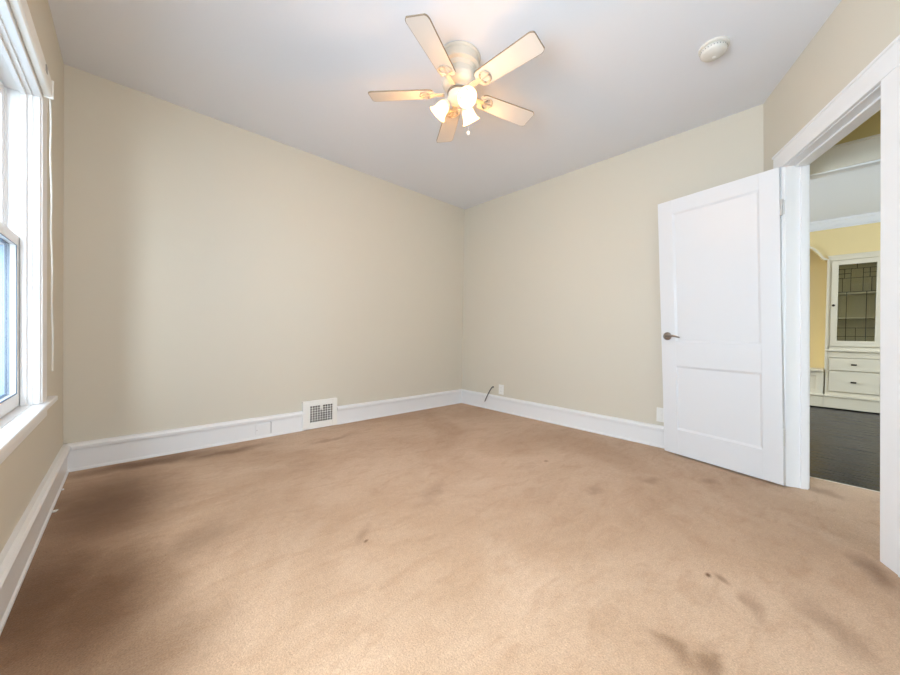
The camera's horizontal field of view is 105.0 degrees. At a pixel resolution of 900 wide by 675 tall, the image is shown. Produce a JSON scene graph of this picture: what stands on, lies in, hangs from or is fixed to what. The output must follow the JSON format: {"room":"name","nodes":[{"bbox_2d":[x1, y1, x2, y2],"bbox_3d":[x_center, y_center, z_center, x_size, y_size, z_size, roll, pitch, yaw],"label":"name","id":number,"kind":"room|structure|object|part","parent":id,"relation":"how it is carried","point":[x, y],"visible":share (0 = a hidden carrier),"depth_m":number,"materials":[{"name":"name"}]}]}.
{"room":"empty bedroom","nodes":[
{"label":"empty bedroom","id":0,"kind":"room"},
{"bbox_2d":[0,0,63,552],"bbox_3d":[-1.065,-0.369,0.561,0.200,2.529,4.487,0,1,-43],"label":"wall","id":1,"kind":"structure","parent":0,"point":[22,472],"depth_m":1.76,"materials":[{"name":"paint"}]},
{"bbox_2d":[0,0,57,463],"bbox_3d":[-1.480,-0.372,1.052,0.261,1.491,1.390,0,1,-43],"label":"window","id":2,"kind":"structure","parent":1,"relation":"in","point":[25,402],"depth_m":1.39,"materials":[{"name":"white paint"},{"name":"clear glass"},{"name":"aluminium"}]},
{"bbox_3d":[-1.452,-0.674,1.008,0.030,0.625,0.980,0,1,-43],"label":"sash","id":3,"kind":"part","parent":2,"relation":"part of","materials":[{"name":"white paint"}]},
{"bbox_3d":[-1.436,-0.057,1.040,0.031,0.689,0.980,0,1,-43],"label":"sash","id":4,"kind":"part","parent":2,"relation":"part of","materials":[{"name":"white paint"}]},
{"bbox_3d":[-1.383,-1.054,1.082,0.038,0.124,1.260,0,1,-43],"label":"head casing","id":5,"kind":"part","parent":2,"relation":"part of","materials":[{"name":"white paint"}]},
{"bbox_3d":[-1.326,-1.042,1.057,0.026,0.070,1.095,0,1,-43],"label":"rail","id":6,"kind":"part","parent":2,"relation":"part of","materials":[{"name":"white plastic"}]},
{"bbox_3d":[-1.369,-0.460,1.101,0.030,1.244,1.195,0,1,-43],"label":"blind head rail","id":7,"kind":"part","parent":2,"relation":"part of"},
{"bbox_3d":[-1.772,-0.363,1.491,0.030,1.282,0.139,0,1,-43],"label":"casing","id":8,"kind":"part","parent":2,"relation":"part of","materials":[{"name":"white paint"}]},
{"bbox_3d":[-1.744,-0.435,1.510,0.008,1.170,0.086,0,1,-43],"label":"cord","id":9,"kind":"part","parent":2,"relation":"part of","materials":[{"name":"white fabric"}]},
{"bbox_2d":[0,444,70,634],"bbox_3d":[-0.981,0.789,0.638,0.035,0.175,4.137,0,1,-43],"label":"baseboard","id":10,"kind":"structure","parent":1,"relation":"attached to","point":[16,556],"depth_m":1.30,"materials":[{"name":"white paint"}]},
{"bbox_2d":[63,64,464,443],"bbox_3d":[-1.174,-0.407,3.385,3.882,2.529,0.200,0,1,-43],"label":"wall","id":11,"kind":"structure","parent":0,"point":[215,271],"depth_m":2.71,"materials":[{"name":"paint"}]},
{"bbox_2d":[67,411,305,471],"bbox_3d":[-1.852,0.749,2.627,1.465,0.175,0.035,0,1,-43],"label":"baseboard","id":12,"kind":"structure","parent":11,"relation":"attached to","point":[83,455],"depth_m":2.48,"materials":[{"name":"white paint"}]},
{"bbox_2d":[256,423,270,434],"bbox_3d":[-1.562,0.760,2.891,0.118,0.095,0.008,0,1,-43],"label":"cover plate","id":13,"kind":"object","parent":12,"relation":"attached to","point":[264,428],"visible":1,"depth_m":2.89,"materials":[{"name":"white paint"}]},
{"bbox_2d":[302,398,336,430],"bbox_3d":[-1.210,0.706,3.216,0.323,0.258,0.044,0,1,-43],"label":"air vent","id":14,"kind":"object","parent":11,"relation":"in","point":[320,413],"visible":0.99,"depth_m":3.21,"materials":[{"name":"white plastic"}]},
{"bbox_2d":[310,403,332,422],"bbox_3d":[-1.198,0.701,3.216,0.222,0.159,0.006,0,1,-43],"label":"grille","id":15,"kind":"object","parent":14,"relation":"attached to","point":[319,412],"depth_m":3.22,"materials":[{"name":"white plastic"}]},
{"bbox_2d":[337,389,461,424],"bbox_3d":[-0.464,0.754,3.916,1.712,0.175,0.035,0,1,-43],"label":"baseboard","id":16,"kind":"structure","parent":11,"relation":"attached to","point":[349,413],"depth_m":3.78,"materials":[{"name":"white paint"}]},
{"bbox_2d":[0,403,899,674],"bbox_3d":[2.409,0.938,2.398,7.800,0.060,6.600,0,1,-43],"label":"floor","id":17,"kind":"structure","parent":0,"point":[460,538],"depth_m":1.36,"materials":[{"name":"beige carpet"}]},
{"bbox_2d":[810,367,823,406],"bbox_3d":[4.686,0.661,5.166,0.398,0.495,1.230,0,1,-43],"label":"window seat","id":18,"kind":"object","parent":17,"relation":"on","point":[816,374],"visible":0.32,"depth_m":4.64,"materials":[{"name":"beige paint"}]},
{"bbox_3d":[4.691,0.426,5.164,0.395,0.025,1.220,0,1,-43],"label":"seat","id":19,"kind":"part","parent":18,"relation":"part of","materials":[{"name":"beige paint"}]},
{"bbox_3d":[4.578,0.590,5.064,0.035,0.305,1.230,0,1,-43],"label":"panel","id":20,"kind":"part","parent":18,"relation":"part of","materials":[{"name":"beige paint"}]},
{"bbox_2d":[810,476,879,491],"bbox_3d":[2.656,0.922,1.945,0.035,0.016,1.100,0,1,-43],"label":"trim","id":21,"kind":"structure","parent":17,"relation":"on","point":[810,476],"depth_m":2.14,"materials":[{"name":"beige paint"}]},
{"bbox_2d":[823,251,879,412],"bbox_3d":[5.295,-0.076,4.496,0.392,2.005,0.550,0,1,-43],"label":"china cabinet","id":22,"kind":"object","parent":17,"relation":"on","point":[852,378],"visible":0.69,"depth_m":4.50,"materials":[{"name":"beige paint"}]},
{"bbox_2d":[830,317,874,318],"bbox_3d":[5.318,-0.258,4.540,0.270,0.018,0.434,0,1,-43],"label":"shelf","id":23,"kind":"object","parent":22,"relation":"attached to","point":[830,317],"depth_m":4.45,"materials":[{"name":"beige paint"}]},
{"bbox_3d":[5.159,0.573,4.415,0.028,0.266,0.426,0,1,-43],"label":"drawer","id":24,"kind":"part","parent":22,"relation":"part of","materials":[{"name":"beige paint"}]},
{"bbox_3d":[5.162,0.347,4.412,0.028,0.162,0.426,0,1,-43],"label":"drawer","id":25,"kind":"part","parent":22,"relation":"part of","materials":[{"name":"beige paint"}]},
{"bbox_3d":[5.171,-0.444,4.398,0.022,1.120,0.426,0,1,-43],"label":"glass door","id":26,"kind":"part","parent":22,"relation":"part of","materials":[{"name":"beige paint"}]},
{"bbox_2d":[838,291,875,295],"bbox_3d":[5.323,-0.578,4.535,0.270,0.018,0.434,0,1,-43],"label":"shelf","id":27,"kind":"object","parent":22,"relation":"attached to","point":[869,293],"depth_m":4.52,"materials":[{"name":"beige paint"}]},
{"bbox_2d":[48,0,880,221],"bbox_3d":[2.450,-1.634,2.365,7.800,0.134,6.600,0,1,-43],"label":"ceiling","id":28,"kind":"structure","parent":0,"point":[611,78],"depth_m":2.13,"materials":[{"name":"paint"}]},
{"bbox_2d":[368,13,544,142],"bbox_3d":[0.079,-1.411,2.007,1.025,0.446,1.002,0,1,-43],"label":"ceiling fan","id":29,"kind":"object","parent":28,"relation":"hanging from","point":[457,63],"visible":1,"depth_m":1.93,"materials":[{"name":"wood"}]},
{"bbox_3d":[-0.285,-1.442,2.051,0.384,0.032,0.122,1,1,5],"label":"blade","id":30,"kind":"part","parent":29,"relation":"part of","materials":[{"name":"beige wood"}]},
{"bbox_3d":[-0.081,-1.434,1.711,0.122,0.032,0.384,1,1,23],"label":"blade","id":31,"kind":"part","parent":29,"relation":"part of","materials":[{"name":"beige wood"}]},
{"bbox_3d":[-0.067,-1.348,2.049,0.108,0.114,0.113,0,1,-43],"label":"lamp shade","id":32,"kind":"part","parent":29,"relation":"part of","materials":[{"name":"white glass"}]},
{"bbox_3d":[-0.009,-1.441,2.353,0.122,0.032,0.384,1,1,-10],"label":"blade","id":33,"kind":"part","parent":29,"relation":"part of","materials":[{"name":"beige wood"}]},
{"bbox_3d":[0.082,-1.363,1.931,0.043,0.060,0.057,0,1,-43],"label":"bulb","id":34,"kind":"part","parent":29,"relation":"part of","materials":[{"name":"white glass"}]},
{"bbox_3d":[0.086,-1.344,1.911,0.108,0.115,0.114,0,1,-43],"label":"lamp shade","id":35,"kind":"part","parent":29,"relation":"part of","materials":[{"name":"white glass"}]},
{"bbox_3d":[0.120,-1.346,2.112,0.115,0.115,0.111,0,1,-43],"label":"lamp shade","id":36,"kind":"part","parent":29,"relation":"part of","materials":[{"name":"white glass"}]},
{"bbox_3d":[0.349,-1.433,2.178,0.384,0.032,0.122,1,1,-28],"label":"blade","id":37,"kind":"part","parent":29,"relation":"part of","materials":[{"name":"beige wood"}]},
{"bbox_3d":[0.297,-1.429,1.790,0.128,0.032,0.387,0,1,-43],"label":"blade","id":38,"kind":"part","parent":29,"relation":"part of","materials":[{"name":"beige wood"}]},
{"bbox_2d":[698,36,729,61],"bbox_3d":[1.459,-1.584,1.910,0.140,0.053,0.140,0,1,-43],"label":"smoke detector","id":39,"kind":"object","parent":28,"relation":"attached to","point":[713,49],"visible":1,"depth_m":1.88,"materials":[{"name":"beige plastic"}]},
{"bbox_2d":[462,104,763,425],"bbox_3d":[1.118,-0.373,3.539,0.088,2.529,3.092,0,1,-43],"label":"wall","id":40,"kind":"structure","parent":0,"point":[561,282],"depth_m":3.28,"materials":[{"name":"paint"}]},
{"bbox_2d":[499,384,503,394],"bbox_3d":[0.597,0.604,4.026,0.008,0.114,0.072,0,1,-43],"label":"outlet","id":41,"kind":"object","parent":40,"relation":"attached to","point":[501,387],"visible":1,"depth_m":4.02,"materials":[{"name":"white plastic"}]},
{"bbox_2d":[461,389,663,447],"bbox_3d":[1.112,0.786,3.450,0.035,0.175,2.862,0,1,-43],"label":"baseboard","id":42,"kind":"structure","parent":40,"relation":"attached to","point":[630,430],"depth_m":3.34,"materials":[{"name":"white paint"}]},
{"bbox_2d":[656,407,663,421],"bbox_3d":[1.724,0.629,2.813,0.007,0.114,0.072,0,1,-43],"label":"outlet","id":43,"kind":"object","parent":40,"relation":"attached to","point":[660,416],"visible":0.65,"depth_m":2.82,"materials":[{"name":"white plastic"}]},
{"bbox_2d":[763,0,899,171],"bbox_3d":[1.657,-0.331,1.003,0.149,2.529,2.950,1,1,22],"label":"wall","id":44,"kind":"structure","parent":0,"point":[856,32],"depth_m":1.73,"materials":[{"name":"paint"}]},
{"bbox_2d":[772,35,899,576],"bbox_3d":[1.944,-0.120,1.728,0.184,2.057,0.997,1,1,22],"label":"door frame","id":45,"kind":"structure","parent":44,"relation":"attached to","point":[876,87],"depth_m":1.55,"materials":[{"name":"white paint"}]},
{"bbox_2d":[658,167,785,485],"bbox_3d":[1.836,-0.083,2.417,0.128,1.938,0.790,1,1,-26],"label":"door","id":46,"kind":"structure","parent":45,"relation":"attached to","point":[720,248],"depth_m":2.35,"materials":[{"name":"white paint"}]},
{"bbox_3d":[1.686,-0.012,2.635,0.046,0.062,0.137,1,1,-29],"label":"handle","id":47,"kind":"part","parent":46,"relation":"part of","materials":[{"name":"silver metal"}]},
{"bbox_3d":[1.853,-0.455,2.425,0.041,0.983,0.556,0,1,-30],"label":"panel moulding","id":48,"kind":"part","parent":46,"relation":"part of","materials":[{"name":"white paint"}]},
{"bbox_3d":[1.853,-0.455,2.425,0.025,0.987,0.560,0,1,-30],"label":"panel","id":49,"kind":"part","parent":46,"relation":"part of","materials":[{"name":"white paint"}]},
{"bbox_3d":[1.859,0.459,2.411,0.021,0.484,0.538,1,1,-29],"label":"panel","id":50,"kind":"part","parent":46,"relation":"part of","materials":[{"name":"white paint"}]},
{"bbox_3d":[1.859,0.459,2.411,0.037,0.480,0.534,1,1,-29],"label":"panel moulding","id":51,"kind":"part","parent":46,"relation":"part of","materials":[{"name":"white paint"}]},
{"bbox_3d":[2.056,-0.070,2.158,0.066,1.949,0.106,1,1,22],"label":"casing","id":52,"kind":"part","parent":45,"relation":"part of","materials":[{"name":"white paint"}]},
{"bbox_3d":[2.002,-0.113,1.710,0.063,2.045,0.957,1,1,22],"label":"casing","id":53,"kind":"part","parent":45,"relation":"part of","materials":[{"name":"white paint"}]},
{"bbox_3d":[1.887,-1.096,1.744,0.028,0.108,0.997,1,1,22],"label":"head casing","id":54,"kind":"part","parent":45,"relation":"part of","materials":[{"name":"white paint"}]},
{"bbox_3d":[1.730,-0.064,1.345,0.068,1.949,0.116,1,1,22],"label":"casing","id":55,"kind":"part","parent":45,"relation":"part of","materials":[{"name":"white paint"}]},
{"bbox_2d":[810,222,879,393],"bbox_3d":[5.209,-0.319,4.826,0.600,2.520,6.400,0,1,-43],"label":"wall","id":56,"kind":"structure","parent":0,"point":[866,237],"depth_m":4.70,"materials":[{"name":"yellow paint"}]},
{"bbox_2d":[810,246,829,368],"bbox_3d":[4.585,-0.428,5.043,0.020,1.672,1.274,0,1,-43],"label":"trim","id":57,"kind":"structure","parent":56,"relation":"attached to","point":[812,248],"depth_m":4.58,"materials":[{"name":"beige paint"}]},
{"bbox_2d":[810,211,880,231],"bbox_3d":[4.979,-1.497,4.580,0.078,0.115,6.000,0,1,-43],"label":"trim","id":58,"kind":"structure","parent":56,"relation":"attached to","point":[874,217],"depth_m":4.44,"materials":[{"name":"paint"}]},
{"bbox_2d":[835,110,880,144],"bbox_3d":[2.386,-0.336,2.274,0.050,2.529,6.500,0,1,-43],"label":"wall","id":59,"kind":"structure","parent":0,"point":[872,126],"depth_m":2.09,"materials":[{"name":"yellow paint"}]},
{"bbox_2d":[810,134,880,179],"bbox_3d":[2.679,-0.137,1.944,0.088,2.130,1.310,0,1,-43],"label":"trim","id":60,"kind":"structure","parent":59,"relation":"attached to","point":[865,152],"depth_m":2.13,"materials":[{"name":"beige paint"}]}
]}

